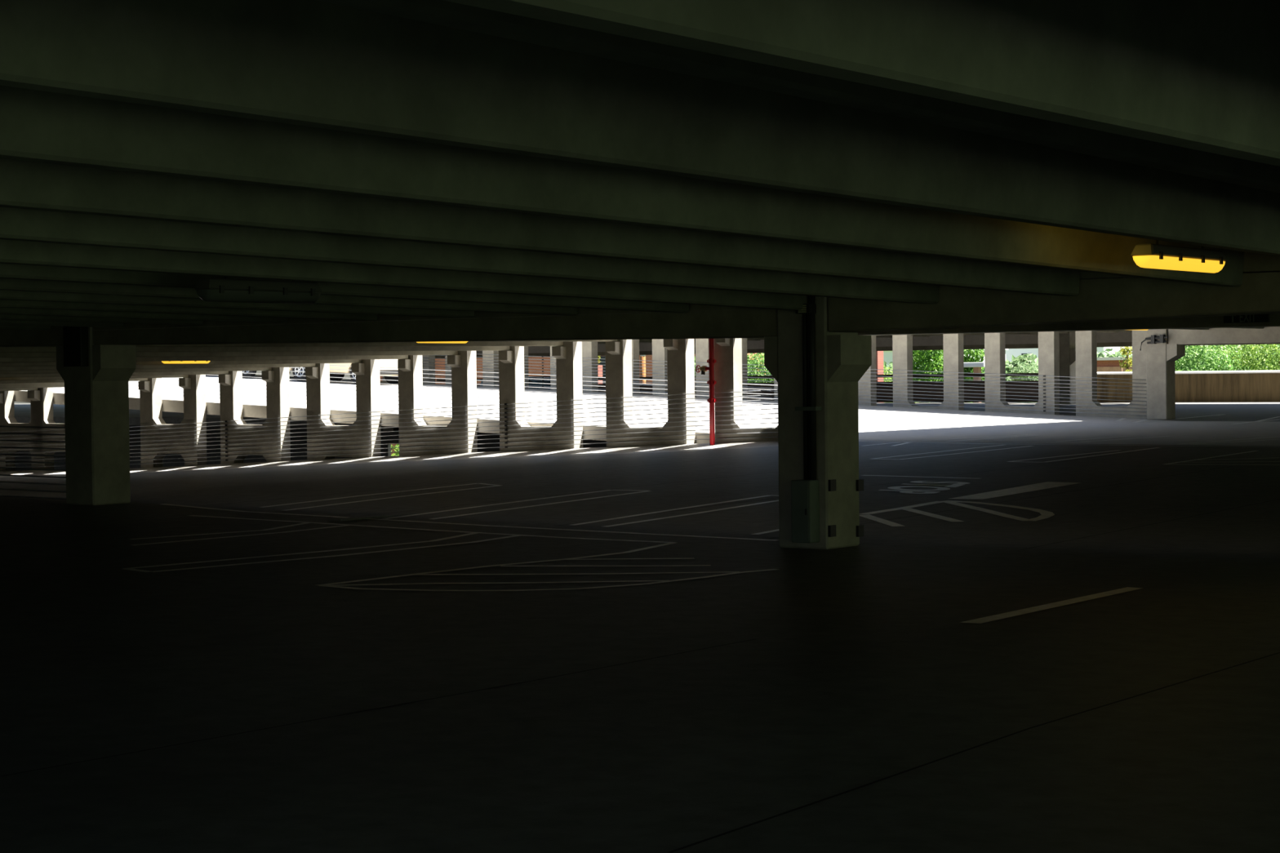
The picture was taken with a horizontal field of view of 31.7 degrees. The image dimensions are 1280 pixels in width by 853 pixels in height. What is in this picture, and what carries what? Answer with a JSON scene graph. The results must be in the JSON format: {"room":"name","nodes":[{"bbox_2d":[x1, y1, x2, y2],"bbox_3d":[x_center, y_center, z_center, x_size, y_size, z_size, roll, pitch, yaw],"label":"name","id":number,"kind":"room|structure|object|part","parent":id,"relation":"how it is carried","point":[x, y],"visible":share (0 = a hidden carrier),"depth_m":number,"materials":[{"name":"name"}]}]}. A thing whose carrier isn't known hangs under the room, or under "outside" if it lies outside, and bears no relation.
{"room":"parking garage","nodes":[
{"label":"parking garage","id":0,"kind":"room"},
{"bbox_2d":[0,387,53,471],"bbox_3d":[-17.459,0.142,63.453,2.230,7.200,0.530,0,2,37],"label":"wall panel","id":1,"kind":"object","parent":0,"point":[7,418],"visible":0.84,"depth_m":63.26,"materials":[{"name":"concrete"}]},
{"bbox_2d":[28,388,65,468],"bbox_3d":[-16.138,0.150,62.454,2.230,7.200,0.530,0,2,37],"label":"wall panel","id":2,"kind":"object","parent":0,"point":[35,393],"visible":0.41,"depth_m":62.67,"materials":[{"name":"concrete"}]},
{"bbox_2d":[0,339,617,392],"bbox_3d":[-5.152,-1.458,42.090,85.000,2.608,19.680,0,2,37],"label":"ceiling","id":3,"kind":"structure","parent":0,"point":[21,368],"depth_m":49.89,"materials":[{"name":"concrete"}]},
{"bbox_2d":[161,360,209,363],"bbox_3d":[-10.048,-1.683,49.806,0.176,0.578,1.338,0,2,37],"label":"ceiling lamp","id":4,"kind":"object","parent":3,"relation":"hanging from","point":[163,362],"visible":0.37,"depth_m":49.73,"materials":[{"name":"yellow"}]},
{"bbox_2d":[416,341,467,343],"bbox_3d":[-3.545,-1.779,40.245,0.176,0.578,1.338,0,2,37],"label":"ceiling lamp","id":5,"kind":"object","parent":3,"relation":"hanging from","point":[450,342],"visible":0.07,"depth_m":40.35,"materials":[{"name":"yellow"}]},
{"bbox_2d":[14,425,606,520],"bbox_3d":[-22.758,1.074,77.691,90.400,5.200,56.400,0,2,37],"label":"wall","id":6,"kind":"structure","parent":0,"point":[59,466],"depth_m":108.23,"materials":[{"name":"concrete"}]},
{"bbox_2d":[288,359,398,383],"bbox_3d":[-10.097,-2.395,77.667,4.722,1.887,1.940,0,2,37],"label":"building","id":7,"kind":"structure","parent":0,"point":[393,363],"depth_m":76.54,"materials":[{"name":"beige paint"}]},
{"bbox_2d":[382,355,435,431],"bbox_3d":[-8.190,-1.616,79.716,2.230,3.580,0.330,0,2,37],"label":"wall panel","id":8,"kind":"object","parent":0,"point":[427,360],"visible":0.09,"depth_m":79.03,"materials":[{"name":"concrete"}]},
{"bbox_2d":[444,351,498,386],"bbox_3d":[-5.794,-1.600,77.905,2.230,3.580,0.330,0,2,37],"label":"wall panel","id":9,"kind":"object","parent":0,"point":[484,353],"visible":0.11,"depth_m":77.26,"materials":[{"name":"concrete"}]},
{"bbox_2d":[524,346,556,390],"bbox_3d":[-3.399,-1.584,76.094,2.230,3.580,0.330,0,2,37],"label":"wall panel","id":10,"kind":"object","parent":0,"point":[526,348],"visible":0.04,"depth_m":75.58,"materials":[{"name":"concrete"}]},
{"bbox_2d":[13,374,1142,444],"bbox_3d":[-20.640,-2.006,85.938,83.400,3.923,31.537,0,2,37],"label":"floor","id":11,"kind":"structure","parent":0,"point":[872,419],"depth_m":60.63,"materials":[{"name":"concrete"}]},
{"bbox_2d":[242,370,290,377],"bbox_3d":[-14.519,-2.557,81.382,4.722,1.638,1.940,0,2,37],"label":"parked car","id":12,"kind":"object","parent":11,"relation":"on","point":[247,374],"visible":0.02,"depth_m":79.76,"materials":[{"name":"blue paint"}]},
{"bbox_2d":[582,339,639,394],"bbox_3d":[-1.004,-1.568,74.283,2.230,3.580,0.330,0,2,37],"label":"wall panel","id":13,"kind":"object","parent":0,"point":[589,348],"visible":0.09,"depth_m":74.57,"materials":[{"name":"concrete"}]},
{"bbox_2d":[0,496,1279,852],"bbox_3d":[-19.080,1.579,23.694,85.000,0.478,26.700,0,2,37],"label":"floor","id":14,"kind":"structure","parent":0,"point":[172,680],"depth_m":13.16,"materials":[{"name":"concrete"}]},
{"bbox_2d":[56,327,136,505],"bbox_3d":[-7.527,-0.654,31.168,0.940,3.451,0.660,0,2,37],"label":"concrete column","id":15,"kind":"structure","parent":14,"relation":"on","point":[96,395],"depth_m":30.94,"materials":[{"name":"grey concrete"}]},
{"bbox_2d":[0,325,63,346],"bbox_3d":[-26.458,-1.877,45.421,46.787,1.256,0.580,0,2,37],"label":"girder","id":16,"kind":"object","parent":15,"relation":"on","point":[53,336],"visible":0.23,"depth_m":31.51,"materials":[{"name":"grey concrete"}]},
{"bbox_2d":[0,425,66,499],"bbox_3d":[-15.313,0.458,37.051,18.887,1.045,0.020,0,2,37],"label":"barrier","id":17,"kind":"object","parent":15,"relation":"attached to","point":[0,425],"visible":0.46,"depth_m":31.99,"materials":[{"name":"grey metal"}]},
{"bbox_2d":[62,326,88,366],"bbox_3d":[-7.723,-1.258,30.809,0.380,0.870,0.140,0,2,37],"label":"junction box","id":18,"kind":"object","parent":15,"relation":"attached to","point":[75,339],"visible":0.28,"depth_m":30.72,"materials":[{"name":"grey metal"}]},
{"bbox_2d":[764,296,871,549],"bbox_3d":[1.911,-0.516,24.054,0.960,3.601,0.690,0,2,37],"label":"concrete column","id":19,"kind":"structure","parent":14,"relation":"on","point":[842,358],"depth_m":23.83,"materials":[{"name":"grey concrete"}]},
{"bbox_2d":[93,303,777,345],"bbox_3d":[-2.828,-1.669,27.583,11.189,1.357,0.620,0,2,37],"label":"girder","id":20,"kind":"object","parent":19,"relation":"on","point":[700,322],"visible":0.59,"depth_m":26.54,"materials":[{"name":"grey concrete"}]},
{"bbox_3d":[-2.873,-1.717,27.523,11.189,1.257,0.448,0,2,37],"label":"stem","id":21,"kind":"part","parent":20,"relation":"part of","materials":[{"name":"concrete"}]},
{"bbox_2d":[791,479,819,543],"bbox_3d":[1.732,0.891,23.665,0.238,0.656,0.215,0,2,37],"label":"electrical box","id":22,"kind":"object","parent":19,"relation":"attached to","point":[805,494],"visible":1,"depth_m":23.59,"materials":[{"name":"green metal"}]},
{"bbox_3d":[1.679,0.893,23.595,0.198,0.596,0.010,0,2,37],"label":"door","id":23,"kind":"part","parent":22,"relation":"part of","materials":[{"name":"grey metal"}]},
{"bbox_2d":[802,313,808,479],"bbox_3d":[1.740,-0.648,23.706,0.052,2.418,0.054,0,2,37],"label":"conduit","id":24,"kind":"object","parent":19,"relation":"attached to","point":[805,371],"visible":0.66,"depth_m":23.69,"materials":[{"name":"grey metal"}]},
{"bbox_2d":[795,303,816,314],"bbox_3d":[1.740,-1.236,23.642,0.170,0.100,0.138,0,2,37],"label":"plate","id":25,"kind":"object","parent":19,"relation":"attached to","point":[807,308],"visible":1,"depth_m":23.57,"materials":[{"name":"grey metal"}]},
{"bbox_2d":[808,295,816,479],"bbox_3d":[1.807,-0.647,23.643,0.071,2.418,0.074,0,2,37],"label":"conduit","id":26,"kind":"object","parent":19,"relation":"attached to","point":[811,323],"visible":0.66,"depth_m":23.62,"materials":[{"name":"grey metal"}]},
{"bbox_2d":[827,251,1279,333],"bbox_3d":[12.347,-1.587,16.111,25.579,1.318,0.620,0,2,37],"label":"girder","id":27,"kind":"object","parent":19,"relation":"on","point":[1101,297],"visible":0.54,"depth_m":21.84,"materials":[{"name":"grey concrete"}]},
{"bbox_2d":[0,0,1279,329],"bbox_3d":[-19.322,-1.703,23.344,85.000,1.415,26.010,0,2,37],"label":"ceiling","id":28,"kind":"structure","parent":0,"point":[451,158],"depth_m":11.34,"materials":[{"name":"concrete"}]},
{"bbox_2d":[195,276,322,304],"bbox_3d":[-3.142,-1.321,18.599,0.216,0.597,1.270,0,2,37],"label":"ceiling lamp","id":29,"kind":"object","parent":28,"relation":"hanging from","point":[214,290],"visible":0.91,"depth_m":18.48,"materials":[{"name":"grey plastic"}]},
{"bbox_2d":[1130,240,1226,273],"bbox_3d":[4.344,-1.553,18.103,0.216,0.597,1.466,0,2,37],"label":"ceiling lamp","id":30,"kind":"object","parent":28,"relation":"hanging from","point":[1150,255],"visible":0.94,"depth_m":17.88,"materials":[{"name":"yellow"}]},
{"bbox_2d":[0,434,1279,564],"bbox_3d":[-3.916,1.671,43.753,85.000,2.414,26.042,0,2,37],"label":"floor","id":31,"kind":"structure","parent":0,"point":[1184,502],"depth_m":32.06,"materials":[{"name":"concrete"}]},
{"bbox_2d":[137,374,206,467],"bbox_3d":[-12.454,0.175,59.669,2.230,7.200,0.530,0,2,37],"label":"wall panel","id":32,"kind":"object","parent":31,"relation":"on","point":[193,386],"visible":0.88,"depth_m":59.45,"materials":[{"name":"concrete"}]},
{"bbox_2d":[218,367,290,463],"bbox_3d":[-9.959,0.192,57.783,2.230,7.200,0.530,0,2,37],"label":"wall panel","id":33,"kind":"object","parent":31,"relation":"on","point":[277,383],"visible":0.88,"depth_m":57.57,"materials":[{"name":"concrete"}]},
{"bbox_2d":[0,389,777,467],"bbox_3d":[-10.150,0.271,57.804,34.093,2.329,0.040,0,2,37],"label":"barrier","id":34,"kind":"object","parent":33,"relation":"attached to","point":[504,408],"visible":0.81,"depth_m":53.60,"materials":[{"name":"grey metal"}]},
{"bbox_2d":[305,359,381,459],"bbox_3d":[-7.431,0.209,55.871,2.230,7.200,0.530,0,2,37],"label":"wall panel","id":35,"kind":"object","parent":31,"relation":"on","point":[367,372],"visible":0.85,"depth_m":55.67,"materials":[{"name":"concrete"}]},
{"bbox_2d":[397,351,477,455],"bbox_3d":[-4.919,0.225,53.972,2.230,7.200,0.530,0,2,37],"label":"wall panel","id":36,"kind":"object","parent":31,"relation":"on","point":[464,365],"visible":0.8,"depth_m":53.78,"materials":[{"name":"concrete"}]},
{"bbox_2d":[498,341,582,451],"bbox_3d":[-2.356,0.242,52.035,2.230,7.200,0.530,0,2,37],"label":"wall panel","id":37,"kind":"object","parent":31,"relation":"on","point":[568,357],"visible":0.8,"depth_m":51.80,"materials":[{"name":"concrete"}]},
{"bbox_2d":[604,338,695,447],"bbox_3d":[0.169,0.259,50.126,2.230,7.200,0.530,0,2,37],"label":"wall panel","id":38,"kind":"object","parent":31,"relation":"on","point":[680,352],"visible":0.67,"depth_m":49.97,"materials":[{"name":"concrete"}]},
{"bbox_2d":[695,338,716,444],"bbox_3d":[1.441,-1.081,48.765,0.465,2.967,0.174,0,2,37],"label":"standpipe","id":39,"kind":"object","parent":31,"relation":"on","point":[711,361],"visible":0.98,"depth_m":48.65,"materials":[{"name":"red metal"}]},
{"bbox_2d":[714,337,777,443],"bbox_3d":[2.562,0.275,48.317,2.230,7.200,0.530,0,2,37],"label":"wall panel","id":40,"kind":"object","parent":31,"relation":"on","point":[727,351],"visible":0.21,"depth_m":48.73,"materials":[{"name":"concrete"}]},
{"bbox_2d":[13,401,1279,426],"bbox_3d":[5.032,-0.441,81.273,130.000,0.583,18.700,0,2,37],"label":"floor","id":41,"kind":"structure","parent":0,"point":[1254,411],"depth_m":78.03,"materials":[{"name":"concrete"}]},
{"bbox_2d":[480,376,550,389],"bbox_3d":[-3.954,-1.237,85.724,4.320,1.350,1.940,0,2,37],"label":"parked car","id":42,"kind":"object","parent":41,"relation":"on","point":[535,377],"visible":0.02,"depth_m":84.60,"materials":[{"name":"blue paint"}]},
{"bbox_2d":[436,373,1038,402],"bbox_3d":[3.362,-1.555,94.102,31.850,1.103,0.100,0,2,37],"label":"rail","id":43,"kind":"object","parent":41,"relation":"on","point":[916,384],"visible":0.07,"depth_m":87.91,"materials":[{"name":"grey metal"}]},
{"bbox_3d":[3.357,-2.046,94.091,31.850,0.120,0.080,0,2,37],"label":"rail","id":44,"kind":"part","parent":43,"relation":"part of","materials":[{"name":"grey metal"}]},
{"bbox_2d":[857,335,876,405],"bbox_3d":[6.183,-1.520,68.850,2.230,3.580,0.330,0,2,37],"label":"wall panel","id":45,"kind":"object","parent":41,"relation":"on","point":[873,394],"visible":0.07,"depth_m":68.19,"materials":[{"name":"concrete"}]},
{"bbox_2d":[1058,332,1075,404],"bbox_3d":[15.495,-2.387,81.515,1.050,3.156,0.600,0,2,37],"label":"concrete column","id":46,"kind":"structure","parent":41,"relation":"on","point":[1067,341],"depth_m":81.26,"materials":[{"name":"grey concrete"}]},
{"bbox_2d":[652,338,709,397],"bbox_3d":[1.392,-1.552,72.472,2.230,3.580,0.330,0,2,37],"label":"wall panel","id":47,"kind":"object","parent":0,"point":[659,351],"visible":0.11,"depth_m":72.72,"materials":[{"name":"concrete"}]},
{"bbox_2d":[742,337,777,400],"bbox_3d":[3.787,-1.536,70.661,2.230,3.580,0.330,0,2,37],"label":"wall panel","id":48,"kind":"object","parent":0,"point":[744,377],"visible":0.04,"depth_m":71.02,"materials":[{"name":"concrete"}]},
{"bbox_2d":[597,329,1132,343],"bbox_3d":[4.471,-3.627,80.502,130.000,0.800,20.550,0,2,37],"label":"ceiling","id":49,"kind":"structure","parent":0,"point":[1111,331],"depth_m":82.22,"materials":[{"name":"concrete"}]},
{"bbox_2d":[435,331,1279,358],"bbox_3d":[17.426,-3.366,81.059,110.000,0.980,0.350,0,2,37],"label":"beam","id":50,"kind":"structure","parent":49,"relation":"attached to","point":[1122,339],"depth_m":85.37,"materials":[{"name":"concrete"}]},
{"bbox_2d":[892,333,964,410],"bbox_3d":[8.578,-1.504,67.040,2.230,3.580,0.330,0,2,37],"label":"wall panel","id":51,"kind":"object","parent":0,"point":[953,344],"visible":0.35,"depth_m":66.79,"materials":[{"name":"concrete"}]},
{"bbox_2d":[984,331,1059,414],"bbox_3d":[11.053,-1.487,65.168,2.230,3.580,0.330,0,2,37],"label":"wall panel","id":52,"kind":"object","parent":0,"point":[1048,341],"visible":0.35,"depth_m":64.88,"materials":[{"name":"concrete"}]},
{"bbox_2d":[380,353,1146,416],"bbox_3d":[1.943,-1.535,71.805,30.480,2.334,0.040,0,2,37],"label":"barrier","id":53,"kind":"object","parent":52,"relation":"attached to","point":[476,353],"visible":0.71,"depth_m":66.50,"materials":[{"name":"grey metal"}]},
{"bbox_2d":[858,416,1279,445],"bbox_3d":[24.932,0.240,45.370,40.942,0.384,22.409,0,2,37],"label":"floor","id":54,"kind":"structure","parent":0,"point":[1180,433],"depth_m":50.54,"materials":[{"name":"concrete"}]},
{"bbox_2d":[53,364,777,427],"bbox_3d":[-10.430,-1.210,59.079,36.094,2.576,0.016,0,2,37],"label":"barrier","id":55,"kind":"object","parent":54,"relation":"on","point":[330,365],"visible":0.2,"depth_m":53.79,"materials":[{"name":"grey metal"}]},
{"bbox_2d":[1146,328,1185,419],"bbox_3d":[14.600,-1.736,62.498,0.897,3.077,0.600,0,2,37],"label":"concrete column","id":56,"kind":"structure","parent":54,"relation":"on","point":[1161,357],"depth_m":62.35,"materials":[{"name":"grey concrete"}]},
{"bbox_2d":[1139,334,1168,351],"bbox_3d":[14.221,-2.323,62.301,0.832,0.434,0.140,0,2,37],"label":"fittings","id":57,"kind":"object","parent":56,"relation":"attached to","point":[1153,338],"visible":1,"depth_m":62.23,"materials":[{"name":"grey metal"}]},
{"bbox_2d":[1168,326,1279,344],"bbox_3d":[25.092,-2.420,54.542,25.970,0.450,0.500,0,2,37],"label":"concrete beam","id":58,"kind":"structure","parent":56,"relation":"on","point":[1268,334],"depth_m":61.17,"materials":[{"name":"grey concrete"}]},
{"bbox_2d":[1075,329,1146,419],"bbox_3d":[13.369,-1.472,63.418,2.230,3.580,0.330,0,2,37],"label":"wall panel","id":59,"kind":"object","parent":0,"point":[1086,341],"visible":0.43,"depth_m":63.66,"materials":[{"name":"concrete"}]},
{"bbox_2d":[1097,373,1279,402],"bbox_3d":[39.264,-1.263,66.974,58.150,1.098,0.220,0,2,37],"label":"wall","id":60,"kind":"structure","parent":0,"point":[1228,387],"depth_m":80.92,"materials":[{"name":"wood"}]},
{"bbox_2d":[1097,369,1279,374],"bbox_3d":[39.258,-1.832,66.961,58.150,0.100,0.280,0,2,37],"label":"trim","id":61,"kind":"structure","parent":60,"relation":"attached to","point":[1273,371],"depth_m":81.04,"materials":[{"name":"concrete"}]},
{"bbox_2d":[1181,326,1263,329],"bbox_3d":[24.756,-2.712,43.168,38.600,0.780,18.170,0,2,37],"label":"ceiling","id":62,"kind":"structure","parent":0,"point":[1259,327],"depth_m":60.37,"materials":[{"name":"concrete"}]},
{"bbox_2d":[857,313,1279,335],"bbox_3d":[19.323,-2.177,35.987,38.200,0.740,0.600,0,2,37],"label":"girder","id":63,"kind":"object","parent":62,"relation":"attached to","point":[1216,322],"visible":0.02,"depth_m":43.40,"materials":[{"name":"grey concrete"}]},
{"bbox_2d":[1223,313,1269,323],"bbox_3d":[11.233,-2.031,41.693,0.862,0.211,0.064,0,2,37],"label":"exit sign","id":64,"kind":"object","parent":63,"relation":"attached to","point":[1252,317],"visible":0.56,"depth_m":41.65,"materials":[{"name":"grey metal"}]},
{"label":"outside","id":65,"kind":"structure","parent":0,"visible":0},
{"bbox_3d":[146.724,0.286,326.739,680.000,0.500,542.000,0,2,37],"label":"ground","id":66,"kind":"structure","parent":65,"visible":0},
{"bbox_2d":[391,444,399,456],"bbox_3d":[-11.712,3.062,108.796,4.144,7.186,3.493,0,2,37],"label":"shrub","id":67,"kind":"object","parent":66,"relation":"on","point":[395,454],"visible":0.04,"depth_m":108.42,"materials":[{"name":"green plant"}]},
{"bbox_2d":[379,352,765,456],"bbox_3d":[-2.030,-1.252,133.053,28.365,14.500,14.800,0,2,37],"label":"brick building","id":68,"kind":"structure","parent":66,"relation":"on","point":[649,357],"depth_m":127.16,"materials":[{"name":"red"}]},
{"bbox_2d":[597,355,602,382],"bbox_3d":[-2.089,1.387,104.744,0.756,10.511,0.813,0,2,37],"label":"post","id":69,"kind":"object","parent":66,"relation":"on","point":[598,366],"visible":0.08,"depth_m":104.57,"materials":[{"name":"red brick"}]},
{"bbox_2d":[640,355,645,383],"bbox_3d":[0.169,0.221,100.208,0.238,13.000,0.250,0,2,37],"label":"pole","id":70,"kind":"object","parent":66,"relation":"on","point":[642,357],"visible":0.17,"depth_m":100.05,"materials":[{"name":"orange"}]},
{"bbox_2d":[746,352,773,382],"bbox_3d":[5.514,1.258,103.582,6.435,10.672,6.760,0,2,37],"label":"leafy tree","id":71,"kind":"object","parent":66,"relation":"on","point":[757,362],"visible":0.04,"depth_m":102.69,"materials":[{"name":"green plant"}]},
{"bbox_2d":[875,351,884,382],"bbox_3d":[10.334,0.768,97.868,0.520,11.800,0.660,0,2,37],"label":"brick pier","id":72,"kind":"structure","parent":66,"relation":"on","point":[879,354],"depth_m":97.61,"materials":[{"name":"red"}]},
{"bbox_2d":[883,365,893,382],"bbox_3d":[13.107,1.377,121.535,5.120,9.462,5.940,0,2,37],"label":"leafy tree","id":73,"kind":"object","parent":66,"relation":"on","point":[884,366],"visible":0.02,"depth_m":121.01,"materials":[{"name":"green plant"}]},
{"bbox_2d":[883,360,919,381],"bbox_3d":[30.815,-2.042,277.178,15.976,12.045,15.737,0,2,37],"label":"leafy tree","id":74,"kind":"object","parent":66,"relation":"on","point":[891,363],"visible":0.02,"depth_m":275.57,"materials":[{"name":"green plant"}]},
{"bbox_2d":[891,350,943,381],"bbox_3d":[13.345,1.059,104.133,4.190,10.882,4.538,0,2,37],"label":"leafy tree","id":75,"kind":"object","parent":66,"relation":"on","point":[928,361],"visible":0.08,"depth_m":103.35,"materials":[{"name":"green plant"}]},
{"bbox_2d":[883,348,1008,370],"bbox_3d":[42.282,-5.918,353.483,26.600,12.882,15.600,0,2,37],"label":"office building","id":76,"kind":"structure","parent":66,"relation":"on","point":[887,355],"depth_m":347.00,"materials":[{"name":"white"}]},
{"bbox_2d":[963,349,984,381],"bbox_3d":[14.640,1.401,99.342,3.040,10.385,3.180,0,2,37],"label":"leafy tree","id":77,"kind":"object","parent":66,"relation":"on","point":[979,354],"visible":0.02,"depth_m":98.69,"materials":[{"name":"green plant"}]},
{"bbox_2d":[964,362,984,381],"bbox_3d":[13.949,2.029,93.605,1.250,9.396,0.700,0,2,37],"label":"building","id":78,"kind":"structure","parent":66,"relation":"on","point":[976,366],"depth_m":93.28,"materials":[{"name":"beige paint"}]},
{"bbox_3d":[14.049,2.132,93.532,0.240,9.193,0.240,0,2,37],"label":"post","id":79,"kind":"part","parent":78,"relation":"part of","materials":[{"name":"beige paint"}]},
{"bbox_2d":[1005,353,1038,380],"bbox_3d":[28.398,-0.277,166.656,6.758,10.386,7.051,0,2,37],"label":"leafy tree","id":80,"kind":"object","parent":66,"relation":"on","point":[1030,358],"visible":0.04,"depth_m":166.17,"materials":[{"name":"green plant"}]},
{"bbox_2d":[1009,362,1038,380],"bbox_3d":[23.161,0.977,132.907,5.709,9.523,5.425,0,2,37],"label":"leafy tree","id":81,"kind":"object","parent":66,"relation":"on","point":[1033,370],"visible":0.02,"depth_m":132.35,"materials":[{"name":"green plant"}]},
{"bbox_2d":[1005,346,1132,362],"bbox_3d":[64.718,-7.284,374.099,34.600,14.204,15.600,0,2,37],"label":"office building","id":82,"kind":"structure","parent":66,"relation":"on","point":[1015,353],"depth_m":365.97,"materials":[{"name":"white"}]},
{"bbox_2d":[1097,348,1126,357],"bbox_3d":[44.859,-1.747,217.270,12.603,11.622,11.921,0,2,37],"label":"leafy tree","id":83,"kind":"object","parent":66,"relation":"on","point":[1100,355],"visible":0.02,"depth_m":216.75,"materials":[{"name":"green plant"}]},
{"bbox_2d":[1097,356,1132,372],"bbox_3d":[32.354,0.587,139.840,5.111,9.792,12.600,0,2,37],"label":"brick building","id":84,"kind":"structure","parent":66,"relation":"on","point":[1104,364],"depth_m":135.19,"materials":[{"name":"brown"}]},
{"bbox_2d":[1108,351,1132,357],"bbox_3d":[46.058,-1.566,215.249,10.526,11.424,12.559,0,2,37],"label":"leafy tree","id":85,"kind":"object","parent":66,"relation":"on","point":[1119,354],"visible":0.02,"depth_m":214.67,"materials":[{"name":"green plant"}]},
{"bbox_2d":[1118,346,1132,371],"bbox_3d":[21.046,1.542,96.941,1.596,10.090,1.481,0,2,37],"label":"leafy tree","id":86,"kind":"object","parent":66,"relation":"on","point":[1126,351],"visible":0.06,"depth_m":96.81,"materials":[{"name":"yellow plant"}]},
{"bbox_2d":[1174,344,1253,371],"bbox_3d":[23.217,1.230,93.321,6.257,10.828,7.116,0,2,37],"label":"leafy tree","id":87,"kind":"object","parent":66,"relation":"on","point":[1191,363],"visible":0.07,"depth_m":91.99,"materials":[{"name":"green plant"}]},
{"bbox_2d":[1176,344,1278,369],"bbox_3d":[27.647,0.382,109.114,10.056,11.708,9.510,0,2,37],"label":"leafy tree","id":88,"kind":"object","parent":66,"relation":"on","point":[1188,346],"visible":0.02,"depth_m":108.11,"materials":[{"name":"green plant"}]},
{"bbox_2d":[1180,344,1275,370],"bbox_3d":[25.296,1.188,96.354,6.992,10.734,6.614,0,2,37],"label":"leafy tree","id":89,"kind":"object","parent":66,"relation":"on","point":[1234,346],"visible":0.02,"depth_m":95.47,"materials":[{"name":"green plant"}]},
{"bbox_2d":[1187,343,1279,367],"bbox_3d":[31.277,0.469,112.130,10.183,11.939,10.641,0,2,37],"label":"leafy tree","id":90,"kind":"object","parent":66,"relation":"on","point":[1277,345],"visible":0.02,"depth_m":109.32,"materials":[{"name":"green plant"}]},
{"bbox_2d":[1217,343,1279,370],"bbox_3d":[26.084,1.136,93.009,7.624,10.966,7.344,0,2,37],"label":"leafy tree","id":91,"kind":"object","parent":66,"relation":"on","point":[1261,366],"visible":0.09,"depth_m":92.46,"materials":[{"name":"green plant"}]}
]}

